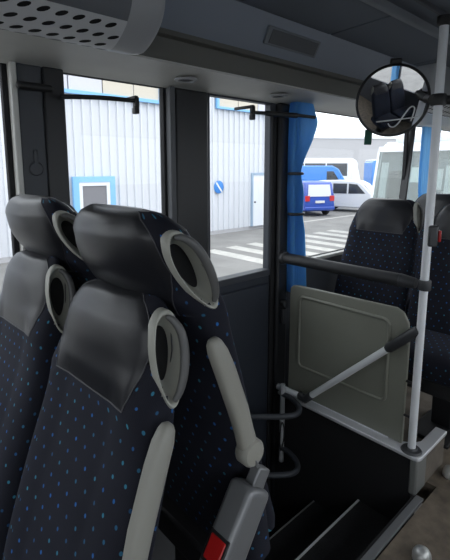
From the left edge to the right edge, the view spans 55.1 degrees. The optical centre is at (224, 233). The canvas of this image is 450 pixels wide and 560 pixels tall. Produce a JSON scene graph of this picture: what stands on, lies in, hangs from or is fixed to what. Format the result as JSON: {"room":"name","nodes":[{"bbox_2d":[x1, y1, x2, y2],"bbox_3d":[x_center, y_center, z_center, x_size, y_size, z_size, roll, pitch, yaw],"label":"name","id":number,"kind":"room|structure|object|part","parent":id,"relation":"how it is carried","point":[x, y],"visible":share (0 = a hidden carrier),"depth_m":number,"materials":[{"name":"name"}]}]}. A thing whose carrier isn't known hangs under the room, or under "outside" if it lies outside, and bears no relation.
{"room":"vehicle interior","nodes":[
{"label":"vehicle interior","id":0,"kind":"room"},
{"bbox_2d":[16,63,342,386],"bbox_3d":[0.404,0.490,2.620,10.000,2.950,0.076,-8,12,-42],"label":"wall","id":1,"kind":"structure","parent":0,"point":[31,110],"depth_m":1.47,"materials":[{"name":"grey plastic"}]},
{"bbox_2d":[0,63,19,255],"bbox_3d":[-1.338,-0.006,0.929,1.671,0.954,0.028,-8,12,-42],"label":"window","id":2,"kind":"structure","parent":1,"relation":"in","point":[3,70],"depth_m":1.44,"materials":[{"name":"clear glass"}]},
{"bbox_2d":[6,61,25,250],"bbox_3d":[-0.712,-0.090,1.490,0.019,0.954,0.086,-8,12,-42],"label":"trim","id":3,"kind":"structure","parent":1,"relation":"attached to","point":[11,65],"depth_m":1.42,"materials":[{"name":"grey metal"}]},
{"bbox_2d":[29,150,43,175],"bbox_3d":[-0.647,-0.243,1.477,0.048,0.089,0.008,-8,12,-42],"label":"bracket","id":4,"kind":"object","parent":1,"relation":"attached to","point":[36,168],"visible":1,"depth_m":1.47,"materials":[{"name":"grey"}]},
{"bbox_2d":[29,162,43,175],"bbox_3d":[-0.647,-0.223,1.480,0.048,0.048,0.008,-8,12,-42],"label":"coat hook","id":5,"kind":"object","parent":4,"relation":"on","point":[35,168],"depth_m":1.48,"materials":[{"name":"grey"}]},
{"bbox_2d":[41,66,69,203],"bbox_3d":[-0.617,-0.104,1.579,0.073,0.954,0.082,-8,12,-42],"label":"trim","id":6,"kind":"structure","parent":1,"relation":"attached to","point":[53,105],"depth_m":1.51,"materials":[{"name":"black plastic"}]},
{"bbox_2d":[15,81,138,113],"bbox_3d":[-0.516,-0.481,1.540,0.439,0.073,0.083,-8,12,-42],"label":"curtain rod","id":7,"kind":"object","parent":1,"relation":"attached to","point":[23,85],"visible":1,"depth_m":1.50,"materials":[{"name":"black plastic"}]},
{"bbox_2d":[63,72,167,215],"bbox_3d":[-0.427,-0.130,1.755,0.448,0.954,0.028,-8,12,-42],"label":"window","id":8,"kind":"structure","parent":1,"relation":"in","point":[162,90],"depth_m":1.85,"materials":[{"name":"clear glass"}]},
{"bbox_2d":[159,86,176,222],"bbox_3d":[-0.249,-0.154,1.910,0.026,0.954,0.086,-8,12,-42],"label":"trim","id":9,"kind":"structure","parent":1,"relation":"attached to","point":[170,90],"depth_m":1.85,"materials":[{"name":"grey plastic"}]},
{"bbox_2d":[175,88,208,255],"bbox_3d":[-0.171,0.696,2.114,0.190,2.694,0.082,-8,12,-42],"label":"window pillar","id":10,"kind":"structure","parent":1,"relation":"attached to","point":[191,106],"depth_m":1.93,"materials":[{"name":"black plastic"}]},
{"bbox_2d":[0,29,449,130],"bbox_3d":[0.514,-0.709,2.318,10.000,0.035,0.290,-8,12,-42],"label":"overhead panel","id":11,"kind":"object","parent":1,"relation":"attached to","point":[21,48],"visible":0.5,"depth_m":1.60,"materials":[{"name":"grey plastic"}]},
{"bbox_2d":[174,76,197,82],"bbox_3d":[-0.154,-0.609,1.701,0.092,0.012,0.092,-8,12,-42],"label":"light","id":12,"kind":"object","parent":11,"relation":"attached to","point":[183,79],"visible":1,"depth_m":1.68,"materials":[{"name":"grey plastic"}]},
{"bbox_2d":[269,93,287,97],"bbox_3d":[0.259,-0.666,2.075,0.092,0.012,0.092,-8,12,-42],"label":"light","id":13,"kind":"object","parent":11,"relation":"attached to","point":[277,95],"visible":1,"depth_m":2.05,"materials":[{"name":"grey plastic"}]},
{"bbox_2d":[418,127,441,197],"bbox_3d":[1.680,-0.439,3.548,0.301,0.850,0.042,-7,11,-40],"label":"curtain","id":14,"kind":"object","parent":11,"relation":"hanging from","point":[426,131],"visible":0.39,"depth_m":3.45,"materials":[{"name":"blue fabric"}]},
{"bbox_2d":[207,93,276,493],"bbox_3d":[0.083,0.584,2.317,0.478,2.534,0.064,-8,12,-42],"label":"door","id":15,"kind":"structure","parent":1,"relation":"in","point":[248,296],"depth_m":2.33,"materials":[{"name":"grey"}]},
{"bbox_3d":[0.073,0.228,2.256,0.418,0.034,0.062,-8,12,-42],"label":"sill","id":16,"kind":"part","parent":15,"relation":"part of","materials":[{"name":"grey"}]},
{"bbox_3d":[0.089,1.004,2.355,0.407,1.452,0.018,-8,12,-42],"label":"panel","id":17,"kind":"part","parent":15,"relation":"part of","materials":[{"name":"grey"}]},
{"bbox_2d":[234,105,315,119],"bbox_3d":[0.272,-0.600,2.220,0.506,0.068,0.131,-8,12,-42],"label":"curtain rod","id":18,"kind":"object","parent":15,"relation":"attached to","point":[253,112],"visible":1,"depth_m":2.09,"materials":[{"name":"black plastic"}]},
{"bbox_2d":[287,102,317,291],"bbox_3d":[0.427,-0.191,2.408,0.213,1.040,0.080,-8,12,-42],"label":"curtain","id":19,"kind":"object","parent":18,"relation":"hanging from","point":[302,131],"visible":0.9,"depth_m":2.35,"materials":[{"name":"blue fabric"}]},
{"bbox_2d":[250,383,301,478],"bbox_3d":[0.172,1.106,2.223,0.554,0.470,0.216,-6,11,-35],"label":"handrail","id":20,"kind":"object","parent":1,"relation":"attached to","point":[282,416],"visible":0.74,"depth_m":2.31,"materials":[{"name":"grey metal"}]},
{"bbox_3d":[0.172,0.933,2.196,0.554,0.028,0.215,-6,11,-35],"label":"arm","id":21,"kind":"part","parent":20,"relation":"part of","materials":[{"name":"grey metal"}]},
{"bbox_3d":[0.172,1.259,2.245,0.554,0.028,0.215,-6,11,-35],"label":"arm","id":22,"kind":"part","parent":20,"relation":"part of","materials":[{"name":"grey metal"}]},
{"bbox_2d":[270,103,289,502],"bbox_3d":[0.291,0.634,2.521,0.092,2.694,0.100,-8,12,-42],"label":"trim","id":23,"kind":"structure","parent":1,"relation":"attached to","point":[280,271],"depth_m":2.40,"materials":[{"name":"black plastic"}]},
{"bbox_2d":[280,299,288,323],"bbox_3d":[0.336,0.440,2.441,0.044,0.142,0.034,-8,12,-42],"label":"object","id":24,"kind":"structure","parent":1,"relation":"in","point":[284,303],"depth_m":2.43,"materials":[{"name":"grey plastic"}]},
{"bbox_3d":[0.332,0.465,2.449,0.028,0.090,0.022,-8,12,-42],"label":"latch plate","id":25,"kind":"part","parent":24,"relation":"part of","materials":[{"name":"grey"}]},
{"bbox_2d":[313,250,343,258],"bbox_3d":[1.805,-0.020,3.789,3.870,0.020,0.035,-8,12,-42],"label":"trim","id":26,"kind":"structure","parent":1,"relation":"attached to","point":[323,256],"depth_m":2.73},
{"bbox_2d":[307,111,407,256],"bbox_3d":[0.887,-0.340,2.943,1.450,0.894,0.028,-8,12,-42],"label":"window","id":27,"kind":"structure","parent":1,"relation":"in","point":[406,133],"depth_m":3.37,"materials":[{"name":"clear glass"}]},
{"bbox_2d":[399,127,415,198],"bbox_3d":[1.421,-0.384,3.416,0.174,0.988,0.060,-8,12,-42],"label":"trim","id":28,"kind":"structure","parent":1,"relation":"attached to","point":[404,183],"depth_m":3.39,"materials":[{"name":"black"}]},
{"bbox_2d":[406,126,449,166],"bbox_3d":[2.312,-0.535,4.237,2.420,0.894,0.028,-8,12,-42],"label":"window","id":29,"kind":"structure","parent":1,"relation":"in","point":[416,126],"depth_m":3.39,"materials":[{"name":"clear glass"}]},
{"bbox_2d":[138,36,359,98],"bbox_3d":[0.613,-0.738,2.204,10.000,0.078,0.032,-8,12,-42],"label":"ceiling","id":30,"kind":"structure","parent":0,"point":[162,48],"depth_m":1.70,"materials":[{"name":"grey plastic"}]},
{"bbox_2d":[264,499,401,559],"bbox_3d":[0.211,1.718,1.971,1.000,0.716,0.890,-8,12,-42],"label":"steps","id":31,"kind":"structure","parent":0,"point":[314,533],"depth_m":2.05,"materials":[{"name":"rubber"}]},
{"bbox_2d":[274,390,413,527],"bbox_3d":[0.579,1.483,2.322,0.060,1.075,0.825,-8,12,-42],"label":"wall","id":32,"kind":"structure","parent":0,"point":[340,466],"depth_m":2.25,"materials":[{"name":"black plastic"}]},
{"bbox_2d":[285,292,288,386],"bbox_3d":[0.336,0.626,2.575,0.048,2.694,0.080,-8,12,-42],"label":"trim","id":33,"kind":"structure","parent":32,"relation":"attached to","point":[287,298],"depth_m":2.55,"materials":[{"name":"grey"}]},
{"bbox_2d":[278,390,446,461],"bbox_3d":[0.691,0.935,2.285,0.315,0.025,0.810,-8,12,-42],"label":"trim","id":34,"kind":"structure","parent":32,"relation":"on","point":[436,435],"depth_m":2.08,"materials":[{"name":"silver metal"}]},
{"bbox_2d":[288,285,415,442],"bbox_3d":[0.607,0.621,2.183,0.028,0.640,0.711,-8,12,-42],"label":"partition panel","id":35,"kind":"object","parent":34,"relation":"on","point":[330,333],"visible":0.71,"depth_m":2.15,"materials":[{"name":"grey plastic"}]},
{"bbox_2d":[400,14,449,456],"bbox_3d":[0.848,0.068,1.813,0.092,1.845,0.101,-8,12,-42],"label":"pole","id":36,"kind":"object","parent":34,"relation":"on","point":[432,235],"visible":1,"depth_m":1.78,"materials":[{"name":"light grey painted metal"},{"name":"black plastic"},{"name":"red plastic"}]},
{"bbox_2d":[276,326,417,402],"bbox_3d":[0.576,0.652,2.169,0.764,0.580,0.047,8,12,44],"label":"diagonal rail","id":37,"kind":"object","parent":36,"relation":"attached to","point":[410,334],"visible":0.96,"depth_m":2.07,"materials":[{"name":"white metal"}]},
{"bbox_2d":[277,251,431,291],"bbox_3d":[0.583,0.174,2.121,0.080,0.080,0.840,-8,12,-42],"label":"rail","id":38,"kind":"object","parent":36,"relation":"attached to","point":[365,273],"visible":0.91,"depth_m":2.04,"materials":[{"name":"black plastic"}]},
{"bbox_2d":[356,58,449,144],"bbox_3d":[0.778,-0.556,1.806,0.434,0.346,0.154,5,10,28],"label":"mirror","id":39,"kind":"object","parent":36,"relation":"attached to","point":[396,96],"visible":1,"depth_m":1.82,"materials":[{"name":"black mirror"}]},
{"bbox_3d":[0.712,-0.565,1.832,0.282,0.271,0.091,2,9,11],"label":"glass","id":40,"kind":"part","parent":39,"relation":"part of","materials":[{"name":"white mirror"}]},
{"bbox_3d":[0.704,-0.709,1.774,0.044,0.033,0.036,2,9,11],"label":"stem","id":41,"kind":"part","parent":39,"relation":"part of","materials":[{"name":"black plastic"}]},
{"bbox_3d":[0.866,-0.545,1.736,0.127,0.060,0.194,-8,12,-42],"label":"mounting arm","id":42,"kind":"part","parent":39,"relation":"part of","materials":[{"name":"black plastic"}]},
{"bbox_2d":[356,495,423,559],"bbox_3d":[0.499,1.229,1.587,1.010,0.012,0.032,-8,12,-42],"label":"trim","id":43,"kind":"structure","parent":32,"relation":"attached to","point":[379,545],"depth_m":1.75,"materials":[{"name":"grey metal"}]},
{"bbox_2d":[408,456,426,495],"bbox_3d":[0.876,1.085,1.961,0.105,0.170,0.035,-8,12,-42],"label":"trim","id":44,"kind":"structure","parent":32,"relation":"attached to","point":[417,469],"depth_m":1.93,"materials":[{"name":"grey plastic"}]},
{"bbox_2d":[425,437,444,482],"bbox_3d":[0.991,1.067,2.075,0.220,0.170,0.040,-8,12,-42],"label":"trim","id":45,"kind":"structure","parent":32,"relation":"attached to","point":[434,459],"depth_m":2.06,"materials":[{"name":"carpet"}]},
{"bbox_2d":[377,448,449,559],"bbox_3d":[1.247,1.255,1.806,10.000,0.120,2.570,-8,12,-42],"label":"floor","id":46,"kind":"structure","parent":0,"point":[429,527],"depth_m":1.77,"materials":[{"name":"plastic"}]},
{"bbox_2d":[152,529,174,559],"bbox_3d":[-0.258,1.165,1.367,0.388,0.188,1.015,-8,12,-42],"label":"platform","id":47,"kind":"object","parent":46,"relation":"on","point":[164,549],"depth_m":1.45,"materials":[{"name":"black plastic"}]},
{"bbox_2d":[5,194,96,291],"bbox_3d":[-0.453,0.466,1.379,0.357,1.190,0.446,-8,12,-42],"label":"chair","id":48,"kind":"object","parent":47,"relation":"on","point":[43,225],"visible":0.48,"depth_m":1.12,"materials":[{"name":"black leather"}]},
{"bbox_3d":[-0.456,0.273,1.347,0.283,0.796,0.446,-8,12,-42],"label":"backrest","id":49,"kind":"part","parent":48,"relation":"part of","materials":[{"name":"fabric"}]},
{"bbox_2d":[73,203,274,559],"bbox_3d":[-0.112,0.522,1.012,0.357,1.190,0.506,-8,12,-42],"label":"chair","id":50,"kind":"object","parent":47,"relation":"on","point":[217,504],"visible":0.84,"depth_m":0.83,"materials":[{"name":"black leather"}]},
{"bbox_3d":[0.063,0.490,0.862,0.057,0.061,0.024,-8,12,-42],"label":"latch plate","id":51,"kind":"part","parent":50,"relation":"part of","materials":[{"name":"grey plastic"}]},
{"bbox_2d":[259,460,274,531],"bbox_3d":[-0.053,0.537,1.109,0.143,0.291,0.413,-8,12,-42],"label":"cushion","id":52,"kind":"object","parent":50,"relation":"on","point":[269,512],"depth_m":0.98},
{"bbox_2d":[412,544,431,559],"bbox_3d":[0.737,1.198,1.612,0.068,0.051,0.068,-8,12,-42],"label":"stud","id":53,"kind":"object","parent":46,"relation":"on","point":[419,552],"visible":1,"depth_m":1.60,"materials":[{"name":"grey metal"}]},
{"bbox_2d":[442,465,449,479],"bbox_3d":[1.074,1.131,2.053,0.068,0.051,0.068,-8,12,-42],"label":"stud","id":54,"kind":"object","parent":46,"relation":"on","point":[446,469],"visible":1,"depth_m":2.04,"materials":[{"name":"grey metal"}]},
{"bbox_3d":[-1.291,1.387,0.442,2.410,0.026,1.015,-8,12,-42],"label":"floor","id":55,"kind":"structure","parent":46,"relation":"on","visible":0},
{"bbox_2d":[0,250,75,559],"bbox_3d":[-0.711,0.667,1.137,0.582,1.199,0.466,-8,12,-42],"label":"chair","id":56,"kind":"object","parent":55,"relation":"on","point":[37,293],"visible":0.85,"depth_m":1.09,"materials":[{"name":"fabric"}]},
{"bbox_2d":[2,278,189,559],"bbox_3d":[-0.387,0.720,0.788,0.582,1.199,0.482,-8,12,-42],"label":"chair","id":57,"kind":"object","parent":55,"relation":"on","point":[92,485],"visible":0.98,"depth_m":0.79,"materials":[{"name":"fabric"}]},
{"bbox_2d":[387,0,449,33],"bbox_3d":[1.247,-0.872,1.486,10.000,0.058,2.570,-8,12,-42],"label":"ceiling","id":58,"kind":"structure","parent":0,"point":[411,6],"depth_m":1.66,"materials":[{"name":"grey plastic"}]},
{"bbox_2d":[0,0,164,54],"bbox_3d":[-1.607,-0.473,0.021,3.755,0.251,0.217,-8,12,-42],"label":"luggage rack","id":59,"kind":"object","parent":58,"relation":"attached to","point":[129,27],"visible":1,"depth_m":1.12,"materials":[{"name":"grey plastic"}]},
{"bbox_2d":[236,0,388,33],"bbox_3d":[0.260,-0.824,1.508,0.790,0.024,0.288,-8,12,-42],"label":"ceiling panel","id":60,"kind":"object","parent":58,"relation":"attached to","point":[326,16],"visible":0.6,"depth_m":1.62,"materials":[{"name":"grey plastic"}]},
{"bbox_2d":[331,15,449,63],"bbox_3d":[0.851,-0.905,2.045,0.800,0.024,0.288,-8,12,-42],"label":"ceiling panel","id":61,"kind":"object","parent":58,"relation":"attached to","point":[390,36],"visible":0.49,"depth_m":1.97,"materials":[{"name":"grey plastic"}]},
{"bbox_2d":[360,0,449,44],"bbox_3d":[0.894,-0.889,1.872,10.000,0.040,0.023,-8,12,-42],"label":"ceiling","id":62,"kind":"structure","parent":58,"relation":"attached to","point":[385,6],"depth_m":1.69,"materials":[{"name":"grey plastic"}]},
{"bbox_2d":[413,0,447,14],"bbox_3d":[0.965,-0.885,1.795,10.000,0.025,0.015,-8,12,-42],"label":"ceiling","id":63,"kind":"structure","parent":58,"relation":"attached to","point":[425,3],"depth_m":1.62,"materials":[{"name":"grey plastic"}]},
{"bbox_2d":[413,56,449,66],"bbox_3d":[1.448,-0.987,2.587,0.808,0.024,0.288,-8,12,-42],"label":"ceiling panel","id":64,"kind":"object","parent":58,"relation":"attached to","point":[448,58],"visible":0.28,"depth_m":2.39,"materials":[{"name":"grey plastic"}]},
{"bbox_2d":[417,63,449,118],"bbox_3d":[2.702,-1.062,3.930,4.350,0.251,0.217,-8,12,-42],"label":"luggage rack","id":65,"kind":"object","parent":58,"relation":"attached to","point":[429,70],"visible":0.34,"depth_m":2.46,"materials":[{"name":"grey plastic"}]},
{"bbox_2d":[403,386,444,449],"bbox_3d":[2.516,0.816,4.029,5.070,0.085,0.810,-8,12,-42],"label":"floor","id":66,"kind":"structure","parent":0,"point":[425,402],"depth_m":2.49,"materials":[{"name":"carpet"}]},
{"bbox_2d":[334,198,423,311],"bbox_3d":[0.792,0.398,2.524,0.582,1.190,0.447,-8,12,-42],"label":"chair","id":67,"kind":"object","parent":66,"relation":"on","point":[383,232],"visible":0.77,"depth_m":2.54,"materials":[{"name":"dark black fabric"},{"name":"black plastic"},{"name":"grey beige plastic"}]},
{"bbox_2d":[405,193,449,315],"bbox_3d":[1.382,0.318,3.059,0.582,1.190,0.447,-8,12,-42],"label":"chair","id":68,"kind":"object","parent":66,"relation":"on","point":[441,199],"visible":0.2,"depth_m":3.13,"materials":[{"name":"black fabric"}]},
{"bbox_2d":[405,288,412,315],"bbox_3d":[1.340,0.471,3.044,0.470,0.176,0.444,-8,12,-42],"label":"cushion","id":69,"kind":"object","parent":68,"relation":"on","point":[410,291],"depth_m":2.85,"materials":[{"name":"fabric"}]},
{"bbox_3d":[1.481,0.110,3.120,0.268,0.797,0.446,-8,12,-42],"label":"backrest","id":70,"kind":"part","parent":68,"relation":"part of","materials":[{"name":"fabric"}]},
{"bbox_2d":[407,203,449,449],"bbox_3d":[1.113,0.451,2.178,0.582,1.190,0.447,-8,12,-42],"label":"chair","id":71,"kind":"object","parent":66,"relation":"on","point":[435,376],"visible":0.65,"depth_m":2.25,"materials":[{"name":"black fabric"}]},
{"bbox_3d":[1.213,0.243,2.239,0.268,0.797,0.446,-8,12,-42],"label":"backrest","id":72,"kind":"part","parent":71,"relation":"part of","materials":[{"name":"fabric"}]},
{"bbox_2d":[408,327,449,386],"bbox_3d":[1.072,0.604,2.163,0.470,0.176,0.444,-8,12,-42],"label":"cushion","id":73,"kind":"object","parent":71,"relation":"on","point":[436,351],"depth_m":2.01,"materials":[{"name":"fabric"}]},
{"bbox_3d":[3.111,-1.214,4.096,3.694,0.024,0.288,-8,12,-42],"label":"ceiling panel","id":74,"kind":"object","parent":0,"visible":0},
{"bbox_2d":[156,0,416,85],"bbox_3d":[0.664,-0.839,2.133,10.000,0.156,0.091,-8,12,-42],"label":"ceiling","id":75,"kind":"structure","parent":74,"relation":"attached to","point":[234,23],"depth_m":1.62,"materials":[{"name":"grey plastic"}]},
{"bbox_2d":[263,25,320,57],"bbox_3d":[0.280,-0.783,1.764,0.330,0.061,0.038,-8,12,-42],"label":"ceiling vent","id":76,"kind":"object","parent":75,"relation":"in","point":[276,37],"visible":1,"depth_m":1.74,"materials":[{"name":"grey plastic"}]},
{"label":"outside","id":77,"kind":"structure","parent":0,"visible":0},
{"bbox_2d":[0,207,422,513],"bbox_3d":[2.428,-5.909,56.264,160.000,0.104,200.000,-8,12,-42],"label":"ground","id":78,"kind":"structure","parent":77,"point":[239,251],"depth_m":14.63,"materials":[{"name":"grey asphalt"}]},
{"bbox_2d":[0,74,264,262],"bbox_3d":[-6.125,-2.624,12.876,20.720,6.350,3.180,-8,12,-42],"label":"building","id":79,"kind":"structure","parent":78,"relation":"on","point":[114,152],"depth_m":13.93,"materials":[{"name":"white metal"}]},
{"bbox_3d":[-4.828,-4.585,11.728,1.012,1.270,0.045,-8,12,-42],"label":"pane","id":80,"kind":"part","parent":79,"relation":"part of","materials":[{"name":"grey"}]},
{"bbox_3d":[-4.052,-4.691,12.432,1.012,1.270,0.045,-8,12,-42],"label":"pane","id":81,"kind":"part","parent":79,"relation":"part of","materials":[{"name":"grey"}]},
{"bbox_3d":[-3.943,-0.884,13.083,1.000,1.374,0.090,-8,12,-42],"label":"sash","id":82,"kind":"part","parent":79,"relation":"part of","materials":[{"name":"white"}]},
{"bbox_3d":[-3.955,-0.903,13.093,1.260,1.620,0.045,-8,12,-42],"label":"pane","id":83,"kind":"part","parent":79,"relation":"part of","materials":[{"name":"grey glass"}]},
{"bbox_3d":[-3.277,-4.798,13.136,1.012,1.270,0.045,-8,12,-42],"label":"pane","id":84,"kind":"part","parent":79,"relation":"part of","materials":[{"name":"beige glass"}]},
{"bbox_3d":[-2.501,-4.904,13.839,1.012,1.270,0.045,-8,12,-42],"label":"pane","id":85,"kind":"part","parent":79,"relation":"part of","materials":[{"name":"beige glass"}]},
{"bbox_3d":[0.091,-5.303,16.184,1.063,1.180,0.045,-8,12,-42],"label":"pane","id":86,"kind":"part","parent":79,"relation":"part of","materials":[{"name":"beige glass"}]},
{"bbox_3d":[0.904,-5.414,16.922,1.063,1.180,0.045,-8,12,-42],"label":"pane","id":87,"kind":"part","parent":79,"relation":"part of","materials":[{"name":"beige glass"}]},
{"bbox_3d":[1.498,-1.458,18.053,1.160,2.200,0.100,-8,12,-42],"label":"door frame","id":88,"kind":"part","parent":79,"relation":"part of","materials":[{"name":"blue"}]},
{"bbox_3d":[1.717,-5.525,17.660,1.063,1.180,0.045,-8,12,-42],"label":"pane","id":89,"kind":"part","parent":79,"relation":"part of","materials":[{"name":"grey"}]},
{"bbox_2d":[302,180,334,214],"bbox_3d":[4.444,-2.154,24.813,1.804,1.860,4.390,-2,9,-16],"label":"van","id":90,"kind":"object","parent":78,"relation":"on","point":[318,195],"visible":0.56,"depth_m":22.83,"materials":[{"name":"blue metal"}]},
{"bbox_2d":[301,166,344,180],"bbox_3d":[5.483,-3.323,29.682,6.850,2.720,2.024,0,9,0],"label":"van","id":91,"kind":"object","parent":78,"relation":"on","point":[318,173],"visible":0.05,"depth_m":28.62,"materials":[{"name":"blue metal"}]},
{"bbox_2d":[302,158,359,179],"bbox_3d":[5.024,-4.591,35.940,12.000,3.360,2.587,0,9,0],"label":"coach","id":92,"kind":"object","parent":78,"relation":"on","point":[348,167],"visible":0.07,"depth_m":34.56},
{"bbox_2d":[319,179,371,208],"bbox_3d":[7.658,-2.320,25.911,4.310,1.860,1.824,5,10,32],"label":"van","id":93,"kind":"object","parent":78,"relation":"on","point":[349,193],"visible":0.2,"depth_m":25.15,"materials":[{"name":"white metal"}]},
{"bbox_2d":[305,136,395,180],"bbox_3d":[18.693,-11.071,66.868,75.200,6.950,12.220,-1,9,-6],"label":"warehouse","id":94,"kind":"structure","parent":78,"relation":"on","point":[321,147],"depth_m":60.49,"materials":[{"name":"white metal"}]},
{"bbox_2d":[363,160,375,184],"bbox_3d":[19.538,-5.344,40.933,12.000,3.360,2.564,0,9,0],"label":"coach","id":95,"kind":"object","parent":78,"relation":"on","point":[369,165],"visible":0.14,"depth_m":40.38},
{"bbox_2d":[371,131,449,201],"bbox_3d":[9.530,-1.912,17.307,2.590,3.620,12.212,7,11,41],"label":"coach","id":96,"kind":"object","parent":78,"relation":"on","point":[388,168],"visible":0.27,"depth_m":13.32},
{"bbox_3d":[5.306,-1.480,13.335,0.500,0.950,0.249,7,11,41],"label":"driver backrest","id":97,"kind":"part","parent":96,"relation":"part of","materials":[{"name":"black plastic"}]}
]}

